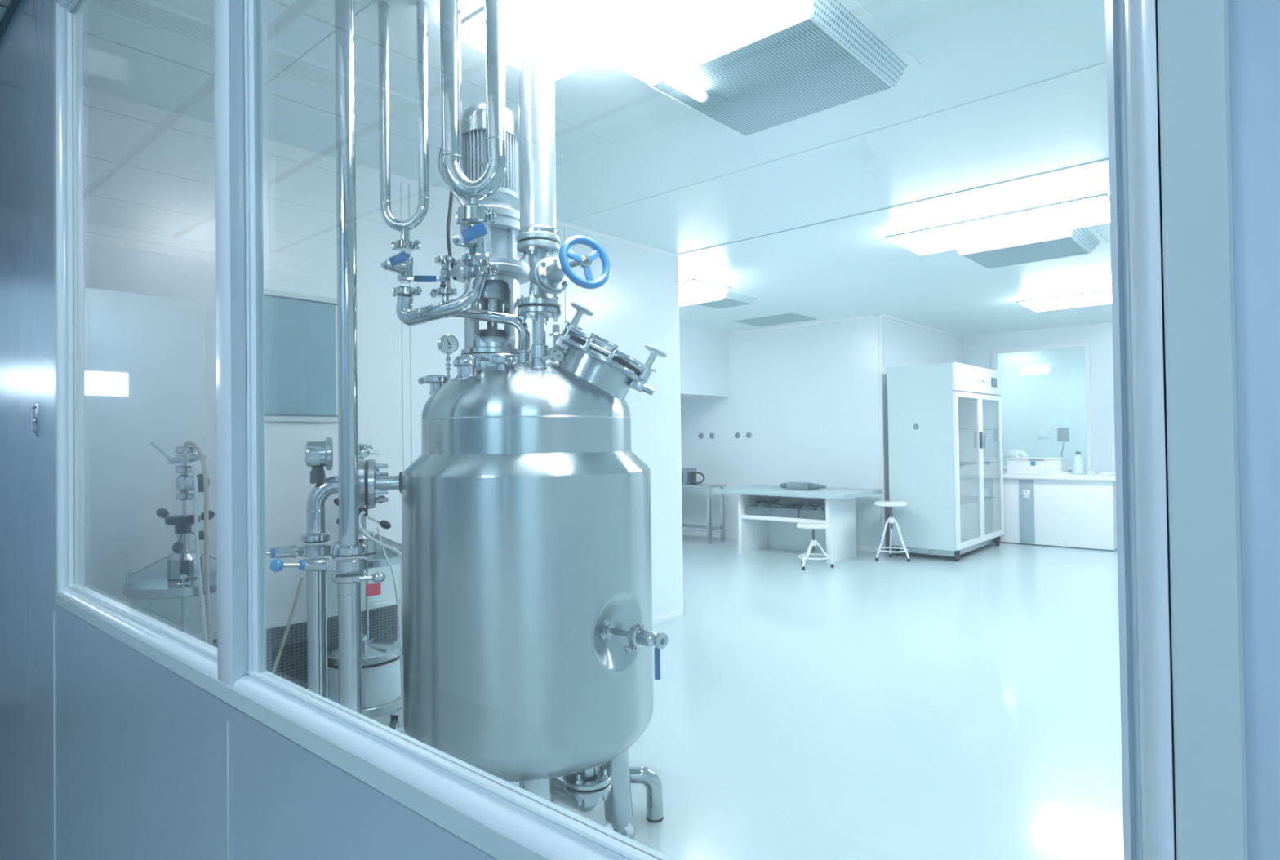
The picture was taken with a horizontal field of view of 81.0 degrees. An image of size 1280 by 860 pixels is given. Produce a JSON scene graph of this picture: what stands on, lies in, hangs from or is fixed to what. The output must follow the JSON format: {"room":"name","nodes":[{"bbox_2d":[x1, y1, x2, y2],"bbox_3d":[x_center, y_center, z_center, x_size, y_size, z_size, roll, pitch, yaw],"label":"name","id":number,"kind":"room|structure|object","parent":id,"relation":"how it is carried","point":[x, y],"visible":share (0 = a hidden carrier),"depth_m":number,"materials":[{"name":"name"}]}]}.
{"room":"laboratory corridor","nodes":[
{"label":"laboratory corridor","id":0,"kind":"room"},
{"bbox_2d":[0,0,21,40],"bbox_3d":[-1.039,-1.222,0.218,8.200,0.112,1.850,-1,-1,41],"label":"ceiling","id":1,"kind":"structure","parent":0,"point":[13,5],"depth_m":2.04,"materials":[{"name":"blue"}]},
{"bbox_2d":[76,84,682,684],"bbox_3d":[-0.973,0.033,3.967,0.050,2.585,3.740,-1,-1,41],"label":"wall partition","id":2,"kind":"structure","parent":0,"point":[146,246],"depth_m":3.07,"materials":[{"name":"white"}]},
{"bbox_2d":[266,614,306,689],"bbox_3d":[-1.536,0.978,3.249,0.022,0.329,0.172,-1,-1,41],"label":"air vent","id":3,"kind":"object","parent":2,"relation":"in","point":[291,666],"depth_m":3.26,"materials":[{"name":"grey metal"}]},
{"bbox_2d":[263,288,337,422],"bbox_3d":[-1.556,-0.321,3.265,0.018,0.570,0.495,-1,-1,41],"label":"window","id":4,"kind":"structure","parent":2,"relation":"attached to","point":[300,353],"depth_m":3.32,"materials":[{"name":"blue"}]},
{"bbox_2d":[262,0,376,87],"bbox_3d":[0.209,-1.309,1.354,5.230,0.002,0.004,-1,-1,41],"label":"trim","id":5,"kind":"structure","parent":2,"relation":"attached to","point":[373,1],"depth_m":2.51,"materials":[{"name":"white metal"}]},
{"bbox_2d":[327,608,337,648],"bbox_3d":[-1.401,0.899,3.403,0.022,0.170,0.047,-1,-1,41],"label":"air vent","id":6,"kind":"object","parent":2,"relation":"in","point":[332,615],"depth_m":3.41,"materials":[{"name":"grey metal"}]},
{"bbox_2d":[360,597,401,641],"bbox_3d":[-1.242,0.920,3.583,0.022,0.212,0.207,-1,-1,41],"label":"air vent","id":7,"kind":"object","parent":2,"relation":"in","point":[383,615],"depth_m":3.59,"materials":[{"name":"grey metal"}]},
{"bbox_2d":[400,182,412,471],"bbox_3d":[-1.155,0.022,3.721,0.003,2.505,0.050,-1,-1,41],"label":"trim","id":8,"kind":"structure","parent":2,"relation":"attached to","point":[401,182],"depth_m":3.74,"materials":[{"name":"white metal"}]},
{"bbox_2d":[564,227,565,327],"bbox_3d":[-0.443,0.023,4.528,0.003,2.505,0.003,-1,-1,41],"label":"trim","id":9,"kind":"structure","parent":2,"relation":"attached to","point":[564,228],"depth_m":4.54,"materials":[{"name":"white"}]},
{"bbox_2d":[453,194,678,258],"bbox_3d":[-0.378,-1.244,4.674,0.055,0.030,1.905,-1,-1,41],"label":"trim","id":10,"kind":"structure","parent":2,"relation":"attached to","point":[560,224],"depth_m":4.86,"materials":[{"name":"white paint"}]},
{"bbox_2d":[652,608,684,626],"bbox_3d":[-0.941,1.300,3.957,0.065,0.050,3.740,-1,-1,41],"label":"baseboard","id":11,"kind":"structure","parent":2,"relation":"attached to","point":[673,615],"depth_m":5.20,"materials":[{"name":"white paint"}]},
{"bbox_2d":[677,258,683,608],"bbox_3d":[0.268,0.034,5.373,0.052,2.585,0.052,-1,-1,41],"label":"trim","id":12,"kind":"structure","parent":2,"relation":"attached to","point":[677,259],"depth_m":5.36,"materials":[{"name":"white paint"}]},
{"bbox_2d":[564,62,1106,222],"bbox_3d":[1.499,-1.307,2.816,5.230,0.002,0.004,-1,-1,41],"label":"trim","id":13,"kind":"structure","parent":2,"relation":"attached to","point":[1104,62],"depth_m":3.26,"materials":[{"name":"white metal"}]},
{"bbox_2d":[677,158,1108,254],"bbox_3d":[2.219,-1.306,3.646,5.250,0.003,0.010,-1,-1,41],"label":"trim","id":14,"kind":"structure","parent":2,"relation":"attached to","point":[1107,158],"depth_m":4.23,"materials":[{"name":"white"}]},
{"bbox_2d":[75,0,1111,337],"bbox_3d":[2.579,-1.325,6.435,8.600,0.100,12.140,-1,-1,41],"label":"ceiling","id":15,"kind":"structure","parent":0,"point":[620,140],"depth_m":3.31,"materials":[{"name":"white paint"}]},
{"bbox_2d":[377,0,429,252],"bbox_3d":[-0.710,-0.912,2.252,0.145,0.745,0.067,-1,-1,17],"label":"pipe","id":16,"kind":"object","parent":15,"relation":"hanging from","point":[404,244],"visible":1,"depth_m":2.24,"materials":[{"name":"grey metal"}]},
{"bbox_2d":[436,0,507,226],"bbox_3d":[-0.477,-0.936,2.120,0.194,0.709,0.096,-1,-1,-15],"label":"pipe","id":17,"kind":"object","parent":15,"relation":"hanging from","point":[474,192],"visible":0.98,"depth_m":2.10,"materials":[{"name":"grey metal"}]},
{"bbox_2d":[452,222,489,266],"bbox_3d":[-0.466,-0.524,2.088,0.096,0.111,0.135,-1,-1,-6],"label":"valve","id":18,"kind":"object","parent":17,"relation":"attached to","point":[472,237],"visible":1,"depth_m":2.08,"materials":[{"name":"silver metal"}]},
{"bbox_2d":[517,25,557,234],"bbox_3d":[-0.310,-0.935,2.255,0.115,0.711,0.115,-1,-1,41],"label":"pipe","id":19,"kind":"object","parent":15,"relation":"hanging from","point":[535,43],"visible":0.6,"depth_m":2.21,"materials":[{"name":"white metal"}]},
{"bbox_2d":[460,0,721,80],"bbox_3d":[0.000,-1.248,2.076,1.224,0.100,0.434,-1,-1,41],"label":"ceiling light","id":20,"kind":"object","parent":15,"relation":"attached to","point":[585,32],"visible":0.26,"depth_m":2.20,"materials":[{"name":"white plastic"}]},
{"bbox_2d":[464,2,484,16],"bbox_3d":[0.000,-1.272,2.076,1.140,0.052,0.350,-1,-1,41],"label":"ceiling light","id":21,"kind":"object","parent":20,"relation":"on","point":[481,5],"depth_m":2.29,"materials":[{"name":"white plastic"}]},
{"bbox_2d":[626,31,708,102],"bbox_3d":[0.104,-1.229,2.525,0.080,0.127,0.380,-1,-1,41],"label":"tube light","id":22,"kind":"object","parent":15,"relation":"attached to","point":[647,53],"visible":0.83,"depth_m":2.43,"materials":[{"name":"white"}]},
{"bbox_2d":[678,274,731,306],"bbox_3d":[0.163,-1.169,6.527,1.174,0.145,0.524,-1,-1,41],"label":"ceiling light","id":23,"kind":"object","parent":15,"relation":"attached to","point":[693,288],"visible":0.4,"depth_m":6.15,"materials":[{"name":"white plastic"}]},
{"bbox_2d":[693,289,762,309],"bbox_3d":[0.769,-1.215,7.026,0.530,0.057,0.580,-1,-1,41],"label":"air vent","id":24,"kind":"object","parent":15,"relation":"attached to","point":[732,298],"visible":0.66,"depth_m":6.97,"materials":[{"name":"white metal"}]},
{"bbox_2d":[620,0,920,137],"bbox_3d":[0.466,-1.253,2.642,0.770,0.087,0.745,-1,-1,41],"label":"air vent","id":25,"kind":"object","parent":15,"relation":"attached to","point":[761,65],"visible":0.96,"depth_m":2.50,"materials":[{"name":"white metal"}]},
{"bbox_2d":[733,312,817,326],"bbox_3d":[1.516,-1.232,8.401,0.760,0.006,0.560,-1,-1,41],"label":"ceiling vent","id":26,"kind":"object","parent":15,"relation":"in","point":[788,317],"visible":1,"depth_m":8.37,"materials":[{"name":"white metal"}]},
{"bbox_2d":[885,187,1110,254],"bbox_3d":[2.184,-1.245,4.557,1.214,0.100,0.504,-1,-1,41],"label":"ceiling light","id":27,"kind":"object","parent":15,"relation":"attached to","point":[1088,207],"visible":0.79,"depth_m":4.41,"materials":[{"name":"white plastic"}]},
{"bbox_2d":[954,225,1106,269],"bbox_3d":[2.643,-1.250,5.138,0.840,0.087,0.770,-1,-1,41],"label":"ceiling light","id":28,"kind":"object","parent":15,"relation":"attached to","point":[1082,240],"visible":0.8,"depth_m":5.03,"materials":[{"name":"white paint"}]},
{"bbox_2d":[1017,284,1111,311],"bbox_3d":[4.228,-1.241,6.940,1.224,0.100,0.524,-1,-1,41],"label":"ceiling light","id":29,"kind":"object","parent":15,"relation":"attached to","point":[1102,295],"visible":0.6,"depth_m":6.96,"materials":[{"name":"white plastic"}]},
{"bbox_2d":[0,0,1279,859],"bbox_3d":[-0.402,0.050,0.903,8.200,2.455,0.021,-1,-1,41],"label":"wall","id":30,"kind":"structure","parent":0,"point":[142,748],"depth_m":1.23,"materials":[{"name":"white paint"}]},
{"bbox_2d":[30,404,39,435],"bbox_3d":[-1.478,-0.025,1.829,0.028,0.079,0.016,-1,-1,41],"label":"door handle","id":31,"kind":"object","parent":30,"relation":"attached to","point":[35,420],"depth_m":1.82,"materials":[{"name":"silver metal"}]},
{"bbox_2d":[53,610,54,859],"bbox_3d":[-1.342,0.858,1.717,0.002,0.885,0.002,-1,-1,41],"label":"trim","id":32,"kind":"structure","parent":30,"relation":"attached to","point":[53,611],"depth_m":1.72,"materials":[{"name":"blue"}]},
{"bbox_2d":[226,721,229,859],"bbox_3d":[-0.564,0.842,1.030,0.002,0.878,0.002,-1,-1,41],"label":"trim","id":33,"kind":"structure","parent":30,"relation":"attached to","point":[228,802],"depth_m":1.03,"materials":[{"name":"blue"}]},
{"bbox_2d":[53,0,1248,859],"bbox_3d":[-0.614,-0.338,1.123,2.441,1.618,0.082,-1,-1,41],"label":"window","id":34,"kind":"structure","parent":30,"relation":"in","point":[1184,771],"depth_m":0.35,"materials":[{"name":"blue"}]},
{"bbox_2d":[679,325,729,399],"bbox_3d":[0.236,-0.809,9.271,1.115,0.795,1.410,-1,-1,41],"label":"wall","id":35,"kind":"structure","parent":0,"point":[704,353],"depth_m":9.05,"materials":[{"name":"white paint"}]},
{"bbox_2d":[371,534,1124,859],"bbox_3d":[2.615,1.359,6.400,8.600,0.100,12.140,-1,-1,41],"label":"floor","id":36,"kind":"structure","parent":0,"point":[928,707],"depth_m":3.46,"materials":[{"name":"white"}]},
{"bbox_2d":[122,441,217,634],"bbox_3d":[-1.641,0.678,2.701,0.372,1.279,0.372,-1,-1,1],"label":"processing equipment","id":37,"kind":"object","parent":36,"relation":"on","point":[173,576],"visible":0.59,"depth_m":2.66,"materials":[{"name":"silver metal"}]},
{"bbox_2d":[182,440,213,645],"bbox_3d":[-1.537,0.514,2.610,0.189,0.955,0.030,-1,-1,34],"label":"hose","id":38,"kind":"object","parent":37,"relation":"hanging from","point":[186,444],"visible":0.88,"depth_m":2.57,"materials":[{"name":"grey"}]},
{"bbox_2d":[191,466,207,643],"bbox_3d":[-1.511,0.524,2.564,0.149,0.796,0.031,-1,-1,41],"label":"hose","id":39,"kind":"object","parent":37,"relation":"hanging from","point":[193,468],"visible":0.78,"depth_m":2.54,"materials":[{"name":"white"}]},
{"bbox_2d":[271,577,304,674],"bbox_3d":[-1.442,0.956,2.979,0.221,0.741,0.015,-1,-1,3],"label":"hose","id":40,"kind":"object","parent":36,"relation":"on","point":[300,583],"visible":0.53,"depth_m":2.97,"materials":[{"name":"grey rubber"}]},
{"bbox_2d":[301,458,388,698],"bbox_3d":[-0.868,0.694,2.197,0.256,1.214,0.147,-1,-1,-19],"label":"pipe","id":41,"kind":"object","parent":36,"relation":"on","point":[317,607],"visible":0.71,"depth_m":2.16,"materials":[{"name":"grey metal"}]},
{"bbox_2d":[266,542,332,559],"bbox_3d":[-0.992,0.361,2.123,0.084,0.068,0.237,-1,-1,41],"label":"valve","id":42,"kind":"object","parent":41,"relation":"attached to","point":[318,550],"visible":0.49,"depth_m":2.14,"materials":[{"name":"silver metal"}]},
{"bbox_2d":[305,437,332,484],"bbox_3d":[-0.934,0.088,2.181,0.072,0.133,0.096,0,-1,-23],"label":"level transmitter","id":43,"kind":"object","parent":41,"relation":"on","point":[318,455],"visible":1,"depth_m":2.16,"materials":[{"name":"silver metal"}]},
{"bbox_2d":[332,0,385,714],"bbox_3d":[-0.778,0.005,2.016,0.144,2.584,0.123,-1,-1,41],"label":"pipe","id":44,"kind":"object","parent":36,"relation":"on","point":[349,633],"visible":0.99,"depth_m":2.01,"materials":[{"name":"grey metal"}]},
{"bbox_2d":[269,556,367,584],"bbox_3d":[-0.834,0.368,1.961,0.090,0.081,0.242,-1,-1,41],"label":"valve","id":45,"kind":"object","parent":44,"relation":"attached to","point":[347,571],"visible":0.97,"depth_m":1.97,"materials":[{"name":"silver metal"}]},
{"bbox_2d":[327,444,403,733],"bbox_3d":[-1.200,0.679,3.246,0.372,1.279,0.372,-1,-1,1],"label":"processing equipment","id":46,"kind":"object","parent":36,"relation":"on","point":[380,658],"visible":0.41,"depth_m":3.16,"materials":[{"name":"silver metal"}]},
{"bbox_2d":[365,582,381,596],"bbox_3d":[-1.108,0.664,3.114,0.061,0.050,0.003,0,-1,-35],"label":"sticker","id":47,"kind":"object","parent":46,"relation":"attached to","point":[373,589],"visible":1,"depth_m":3.11,"materials":[{"name":"red paper"}]},
{"bbox_2d":[358,511,402,559],"bbox_3d":[-0.996,0.506,2.937,0.275,0.371,0.045,-1,-1,22],"label":"hose","id":48,"kind":"object","parent":46,"relation":"attached to","point":[362,531],"visible":0.66,"depth_m":2.94,"materials":[{"name":"white"}]},
{"bbox_2d":[376,527,404,734],"bbox_3d":[-0.997,0.859,2.986,0.105,0.939,0.021,-1,-1,7],"label":"hose","id":49,"kind":"object","parent":36,"relation":"on","point":[378,530],"visible":0.84,"depth_m":2.98,"materials":[{"name":"white rubber"}]},
{"bbox_2d":[375,302,666,839],"bbox_3d":[-0.338,0.455,2.363,0.797,1.681,0.772,-1,-1,36],"label":"tank","id":50,"kind":"object","parent":36,"relation":"on","point":[526,532],"visible":0.97,"depth_m":2.05,"materials":[{"name":"silver metal"}]},
{"bbox_2d":[437,334,458,377],"bbox_3d":[-0.589,-0.228,2.300,0.060,0.130,0.028,0,-1,-27],"label":"pressure gauge","id":51,"kind":"object","parent":50,"relation":"attached to","point":[447,344],"visible":1,"depth_m":2.29,"materials":[{"name":"silver metal"}]},
{"bbox_2d":[448,307,530,354],"bbox_3d":[-0.494,-0.311,2.310,0.324,0.162,0.083,-1,-1,1],"label":"pipe","id":52,"kind":"object","parent":50,"relation":"attached to","point":[523,330],"visible":0.67,"depth_m":2.28,"materials":[{"name":"grey metal"}]},
{"bbox_2d":[413,254,457,302],"bbox_3d":[-0.634,-0.469,2.341,0.093,0.161,0.113,-1,-1,23],"label":"valve","id":53,"kind":"object","parent":52,"relation":"attached to","point":[445,291],"visible":0.98,"depth_m":2.34,"materials":[{"name":"silver metal"}]},
{"bbox_2d":[450,102,529,368],"bbox_3d":[-0.481,-0.604,2.420,0.258,0.884,0.258,0,-1,-45],"label":"motor","id":54,"kind":"object","parent":50,"relation":"on","point":[500,241],"visible":0.7,"depth_m":2.36,"materials":[{"name":"silver metal"}]},
{"bbox_2d":[395,262,499,325],"bbox_3d":[-0.572,-0.403,2.223,0.320,0.178,0.089,-1,-1,2],"label":"pipe","id":55,"kind":"object","parent":54,"relation":"attached to","point":[477,276],"visible":0.95,"depth_m":2.20,"materials":[{"name":"grey metal"}]},
{"bbox_2d":[380,251,422,297],"bbox_3d":[-0.698,-0.465,2.212,0.092,0.128,0.133,-1,-1,3],"label":"valve","id":56,"kind":"object","parent":55,"relation":"attached to","point":[402,263],"visible":0.99,"depth_m":2.22,"materials":[{"name":"silver metal"}]},
{"bbox_2d":[446,189,457,279],"bbox_3d":[-0.601,-0.645,2.397,0.023,0.330,0.051,-1,-1,12],"label":"power cable","id":57,"kind":"object","parent":54,"relation":"attached to","point":[451,198],"visible":0.75,"depth_m":2.38,"materials":[{"name":"black plastic"}]},
{"bbox_2d":[479,280,508,304],"bbox_3d":[-0.479,-0.451,2.418,0.112,0.073,0.112,-1,-1,41],"label":"coupling","id":58,"kind":"object","parent":54,"relation":"on","point":[494,291],"depth_m":2.37,"materials":[{"name":"silver metal"}]},
{"bbox_2d":[530,313,547,359],"bbox_3d":[-0.300,-0.275,2.230,0.052,0.137,0.052,-1,-1,41],"label":"pipe","id":59,"kind":"object","parent":50,"relation":"on","point":[539,348],"visible":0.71,"depth_m":2.21,"materials":[{"name":"grey metal"}]},
{"bbox_2d":[516,224,610,325],"bbox_3d":[-0.242,-0.465,2.146,0.154,0.280,0.370,0,-1,-37],"label":"valve","id":60,"kind":"object","parent":50,"relation":"attached to","point":[548,275],"visible":0.99,"depth_m":2.18,"materials":[{"name":"silver metal"}]},
{"bbox_2d":[551,765,612,813],"bbox_3d":[-0.227,1.069,2.266,0.340,0.156,0.140,-1,-1,41],"label":"drain pipe","id":61,"kind":"object","parent":50,"relation":"attached to","point":[576,792],"visible":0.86,"depth_m":2.17,"materials":[{"name":"silver metal"}]},
{"bbox_2d":[577,765,598,777],"bbox_3d":[-0.153,0.969,2.201,0.100,0.075,0.100,-1,-1,41],"label":"outlet","id":62,"kind":"object","parent":50,"relation":"attached to","point":[591,772],"depth_m":2.17,"materials":[{"name":"silver metal"}]},
{"bbox_2d":[563,766,663,823],"bbox_3d":[-0.088,1.208,2.491,0.329,0.172,0.058,-1,-1,0],"label":"drain pipe","id":63,"kind":"object","parent":50,"relation":"attached to","point":[645,776],"visible":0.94,"depth_m":2.47,"materials":[{"name":"silver metal"}]},
{"bbox_2d":[645,804,662,820],"bbox_3d":[0.049,1.264,2.490,0.056,0.044,0.056,-1,-1,41],"label":"pipe end","id":64,"kind":"object","parent":63,"relation":"attached to","point":[654,811],"depth_m":2.47,"materials":[{"name":"silver metal"}]},
{"bbox_2d":[603,622,667,679],"bbox_3d":[-0.029,0.611,2.099,0.234,0.145,0.069,-1,-1,41],"label":"valve","id":65,"kind":"object","parent":50,"relation":"attached to","point":[637,637],"visible":1,"depth_m":2.06,"materials":[{"name":"silver metal"}]},
{"bbox_2d":[681,484,726,544],"bbox_3d":[0.554,1.026,9.394,1.060,0.700,0.340,-1,-1,41],"label":"side table","id":66,"kind":"object","parent":36,"relation":"on","point":[708,527],"visible":0.46,"depth_m":9.12,"materials":[{"name":"silver metal"}]},
{"bbox_2d":[681,467,704,484],"bbox_3d":[0.624,0.574,9.304,0.501,0.200,0.224,-1,-1,41],"label":"pump","id":67,"kind":"object","parent":66,"relation":"on","point":[688,474],"visible":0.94,"depth_m":9.24,"materials":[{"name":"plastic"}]},
{"bbox_2d":[682,524,721,530],"bbox_3d":[0.557,1.206,9.385,0.970,0.020,0.270,-1,-1,41],"label":"shelf","id":68,"kind":"object","parent":66,"relation":"attached to","point":[684,526],"depth_m":9.15,"materials":[{"name":"silver metal"}]},
{"bbox_2d":[714,484,882,564],"bbox_3d":[1.704,0.994,8.113,1.540,0.700,0.900,-1,-1,41],"label":"lab table","id":69,"kind":"object","parent":36,"relation":"on","point":[756,533],"visible":0.88,"depth_m":8.13,"materials":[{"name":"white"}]},
{"bbox_2d":[746,500,780,516],"bbox_3d":[1.377,0.846,8.193,0.310,0.157,0.308,-1,-1,41],"label":"crate","id":70,"kind":"object","parent":69,"relation":"on","point":[764,508],"visible":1,"depth_m":8.11,"materials":[{"name":"grey plastic"}]},
{"bbox_2d":[746,504,777,516],"bbox_3d":[1.377,0.876,8.193,0.310,0.096,0.308,-1,-1,41],"label":"tray","id":71,"kind":"object","parent":70,"relation":"on","point":[765,510],"depth_m":8.08,"materials":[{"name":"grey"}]},
{"bbox_2d":[742,514,826,523],"bbox_3d":[1.671,0.938,8.055,1.010,0.040,0.550,-1,-1,41],"label":"shelf","id":72,"kind":"object","parent":69,"relation":"attached to","point":[745,517],"depth_m":7.88,"materials":[{"name":"white paint"}]},
{"bbox_2d":[771,502,804,518],"bbox_3d":[1.617,0.843,7.981,0.310,0.151,0.308,-1,-1,41],"label":"crate","id":73,"kind":"object","parent":69,"relation":"on","point":[791,511],"visible":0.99,"depth_m":7.89,"materials":[{"name":"grey plastic"}]},
{"bbox_2d":[780,481,826,489],"bbox_3d":[1.752,0.602,8.057,0.541,0.077,0.110,-1,-1,41],"label":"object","id":74,"kind":"object","parent":69,"relation":"on","point":[793,485],"visible":1,"depth_m":8.01,"materials":[{"name":"grey"}]},
{"bbox_2d":[799,502,825,519],"bbox_3d":[1.857,0.833,7.769,0.290,0.158,0.308,-1,-1,41],"label":"crate","id":75,"kind":"object","parent":69,"relation":"on","point":[817,512],"visible":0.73,"depth_m":7.68,"materials":[{"name":"grey plastic"}]},
{"bbox_2d":[796,522,834,570],"bbox_3d":[1.659,1.122,7.254,0.347,0.422,0.365,-1,-1,41],"label":"stool","id":76,"kind":"object","parent":36,"relation":"on","point":[814,526],"visible":1,"depth_m":7.23,"materials":[{"name":"white paint"}]},
{"bbox_2d":[874,501,910,562],"bbox_3d":[2.577,1.030,7.624,0.353,0.592,0.339,-1,-1,41],"label":"stool","id":77,"kind":"object","parent":36,"relation":"on","point":[891,520],"visible":1,"depth_m":7.59,"materials":[{"name":"white paint"}]},
{"bbox_2d":[887,362,1004,561],"bbox_3d":[3.401,0.328,8.237,0.725,1.990,1.549,-1,-1,41],"label":"tall cabinet","id":78,"kind":"object","parent":36,"relation":"on","point":[945,421],"visible":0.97,"depth_m":7.77,"materials":[{"name":"white metal"}]},
{"bbox_2d":[958,429,995,431],"bbox_3d":[3.386,0.003,8.256,0.610,0.007,1.480,-1,-1,41],"label":"wire shelf","id":79,"kind":"object","parent":78,"relation":"attached to","point":[958,429],"depth_m":8.46,"materials":[{"name":"silver metal"}]},
{"bbox_2d":[959,462,996,466],"bbox_3d":[3.391,0.373,8.251,0.610,0.007,1.480,-1,-1,41],"label":"wire shelf","id":80,"kind":"object","parent":78,"relation":"attached to","point":[961,464],"depth_m":8.45,"materials":[{"name":"silver metal"}]},
{"bbox_2d":[960,495,996,505],"bbox_3d":[3.396,0.773,8.246,0.610,0.007,1.480,-1,-1,41],"label":"wire shelf","id":81,"kind":"object","parent":78,"relation":"attached to","point":[962,498],"depth_m":8.52,"materials":[{"name":"silver metal"}]},
{"bbox_2d":[994,471,1116,551],"bbox_3d":[4.693,0.915,8.955,1.910,0.800,1.080,-1,-1,41],"label":"lab bench","id":82,"kind":"object","parent":36,"relation":"on","point":[1073,511],"visible":0.65,"depth_m":8.31,"materials":[{"name":"white paint"}]},
{"bbox_2d":[1005,457,1068,474],"bbox_3d":[4.666,0.420,8.803,0.590,0.185,0.365,-1,-1,41],"label":"storage box","id":83,"kind":"object","parent":82,"relation":"on","point":[1015,465],"visible":0.9,"depth_m":8.68,"materials":[{"name":"white paint"}]},
{"bbox_2d":[1003,448,1029,457],"bbox_3d":[4.489,0.279,8.950,0.233,0.101,0.247,-1,-1,-13],"label":"plastic bag","id":84,"kind":"object","parent":83,"relation":"on","point":[1015,453],"visible":1,"depth_m":8.88,"materials":[{"name":"white plastic"}]},
{"bbox_2d":[1040,469,1070,475],"bbox_3d":[4.676,0.476,8.438,0.308,0.065,0.147,-1,-1,41],"label":"cloth bundle","id":85,"kind":"object","parent":82,"relation":"on","point":[1053,473],"visible":1,"depth_m":8.40,"materials":[{"name":"white fabric"}]},
{"bbox_2d":[1003,471,1115,480],"bbox_3d":[4.688,0.536,8.960,1.910,0.043,1.080,-1,-1,41],"label":"countertop","id":86,"kind":"structure","parent":82,"relation":"on","point":[1085,477],"depth_m":8.32,"materials":[{"name":"white paint"}]},
{"bbox_2d":[1071,451,1084,474],"bbox_3d":[5.018,0.376,8.575,0.132,0.259,0.132,-1,-1,41],"label":"bottle","id":87,"kind":"object","parent":82,"relation":"on","point":[1077,460],"visible":1,"depth_m":8.53,"materials":[{"name":"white plastic"}]},
{"bbox_2d":[1087,469,1095,475],"bbox_3d":[5.069,0.472,8.411,0.070,0.060,0.080,-1,-1,41],"label":"jar","id":88,"kind":"object","parent":82,"relation":"on","point":[1090,472],"visible":1,"depth_m":8.38,"materials":[{"name":"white plastic"}]},
{"bbox_2d":[1098,471,1115,475],"bbox_3d":[5.153,0.479,8.256,0.173,0.042,0.173,-1,-1,-4],"label":"cloth bundle","id":89,"kind":"object","parent":82,"relation":"on","point":[1107,473],"visible":0.87,"depth_m":8.22,"materials":[{"name":"white fabric"}]},
{"bbox_2d":[680,315,961,551],"bbox_3d":[2.278,0.070,10.134,3.200,2.585,2.590,-1,-1,41],"label":"wall","id":90,"kind":"structure","parent":0,"point":[807,397],"depth_m":8.80,"materials":[{"name":"white paint"}]},
{"bbox_2d":[734,432,740,438],"bbox_3d":[1.210,0.066,9.333,0.080,0.080,0.025,-1,-1,41],"label":"port","id":91,"kind":"object","parent":90,"relation":"attached to","point":[737,435],"visible":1,"depth_m":9.32,"materials":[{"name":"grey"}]},
{"bbox_2d":[746,431,751,438],"bbox_3d":[1.337,0.063,9.221,0.080,0.080,0.025,-1,-1,41],"label":"port","id":92,"kind":"object","parent":90,"relation":"attached to","point":[748,434],"visible":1,"depth_m":9.21,"materials":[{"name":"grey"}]},
{"bbox_2d":[682,530,881,553],"bbox_3d":[1.470,1.335,9.108,3.100,0.050,0.015,-1,-1,41],"label":"baseboard","id":93,"kind":"structure","parent":90,"relation":"attached to","point":[687,533],"depth_m":9.42,"materials":[{"name":"white paint"}]},
{"bbox_2d":[726,315,875,335],"bbox_3d":[1.411,-1.212,9.151,3.050,0.025,0.035,-1,-1,41],"label":"trim","id":94,"kind":"structure","parent":90,"relation":"attached to","point":[868,316],"depth_m":8.70,"materials":[{"name":"white paint"}]},
{"bbox_2d":[877,314,885,554],"bbox_3d":[2.614,0.039,8.098,0.044,2.585,0.044,-1,-1,41],"label":"trim","id":95,"kind":"structure","parent":90,"relation":"attached to","point":[879,316],"depth_m":8.08,"materials":[{"name":"white paint"}]},
{"bbox_2d":[881,314,963,338],"bbox_3d":[3.471,-1.240,9.083,0.030,0.025,2.590,-1,-1,41],"label":"trim","id":96,"kind":"structure","parent":90,"relation":"attached to","point":[882,315],"depth_m":8.91,"materials":[{"name":"white paint"}]},
{"bbox_2d":[961,322,1115,472],"bbox_3d":[6.391,-0.009,8.297,5.400,2.585,0.100,-1,-1,41],"label":"wall","id":97,"kind":"structure","parent":0,"point":[976,350],"depth_m":9.04,"materials":[{"name":"white paint"}]},
{"bbox_2d":[991,342,1092,470],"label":"window","id":98,"kind":"structure","parent":0,"point":[1041,389],"depth_m":11.30,"materials":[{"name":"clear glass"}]},
{"bbox_2d":[1038,431,1048,438],"bbox_3d":[6.085,0.077,11.289,0.140,0.100,0.020,-1,-1,41],"label":"wall socket","id":99,"kind":"object","parent":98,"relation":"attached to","point":[1041,434],"visible":1,"depth_m":11.29,"materials":[{"name":"white plastic"}]},
{"bbox_2d":[1051,424,1068,457],"bbox_3d":[5.212,0.159,9.292,0.190,0.454,0.050,-1,-1,41],"label":"wall dispenser","id":100,"kind":"object","parent":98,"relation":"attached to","point":[1062,433],"visible":0.87,"depth_m":9.26,"materials":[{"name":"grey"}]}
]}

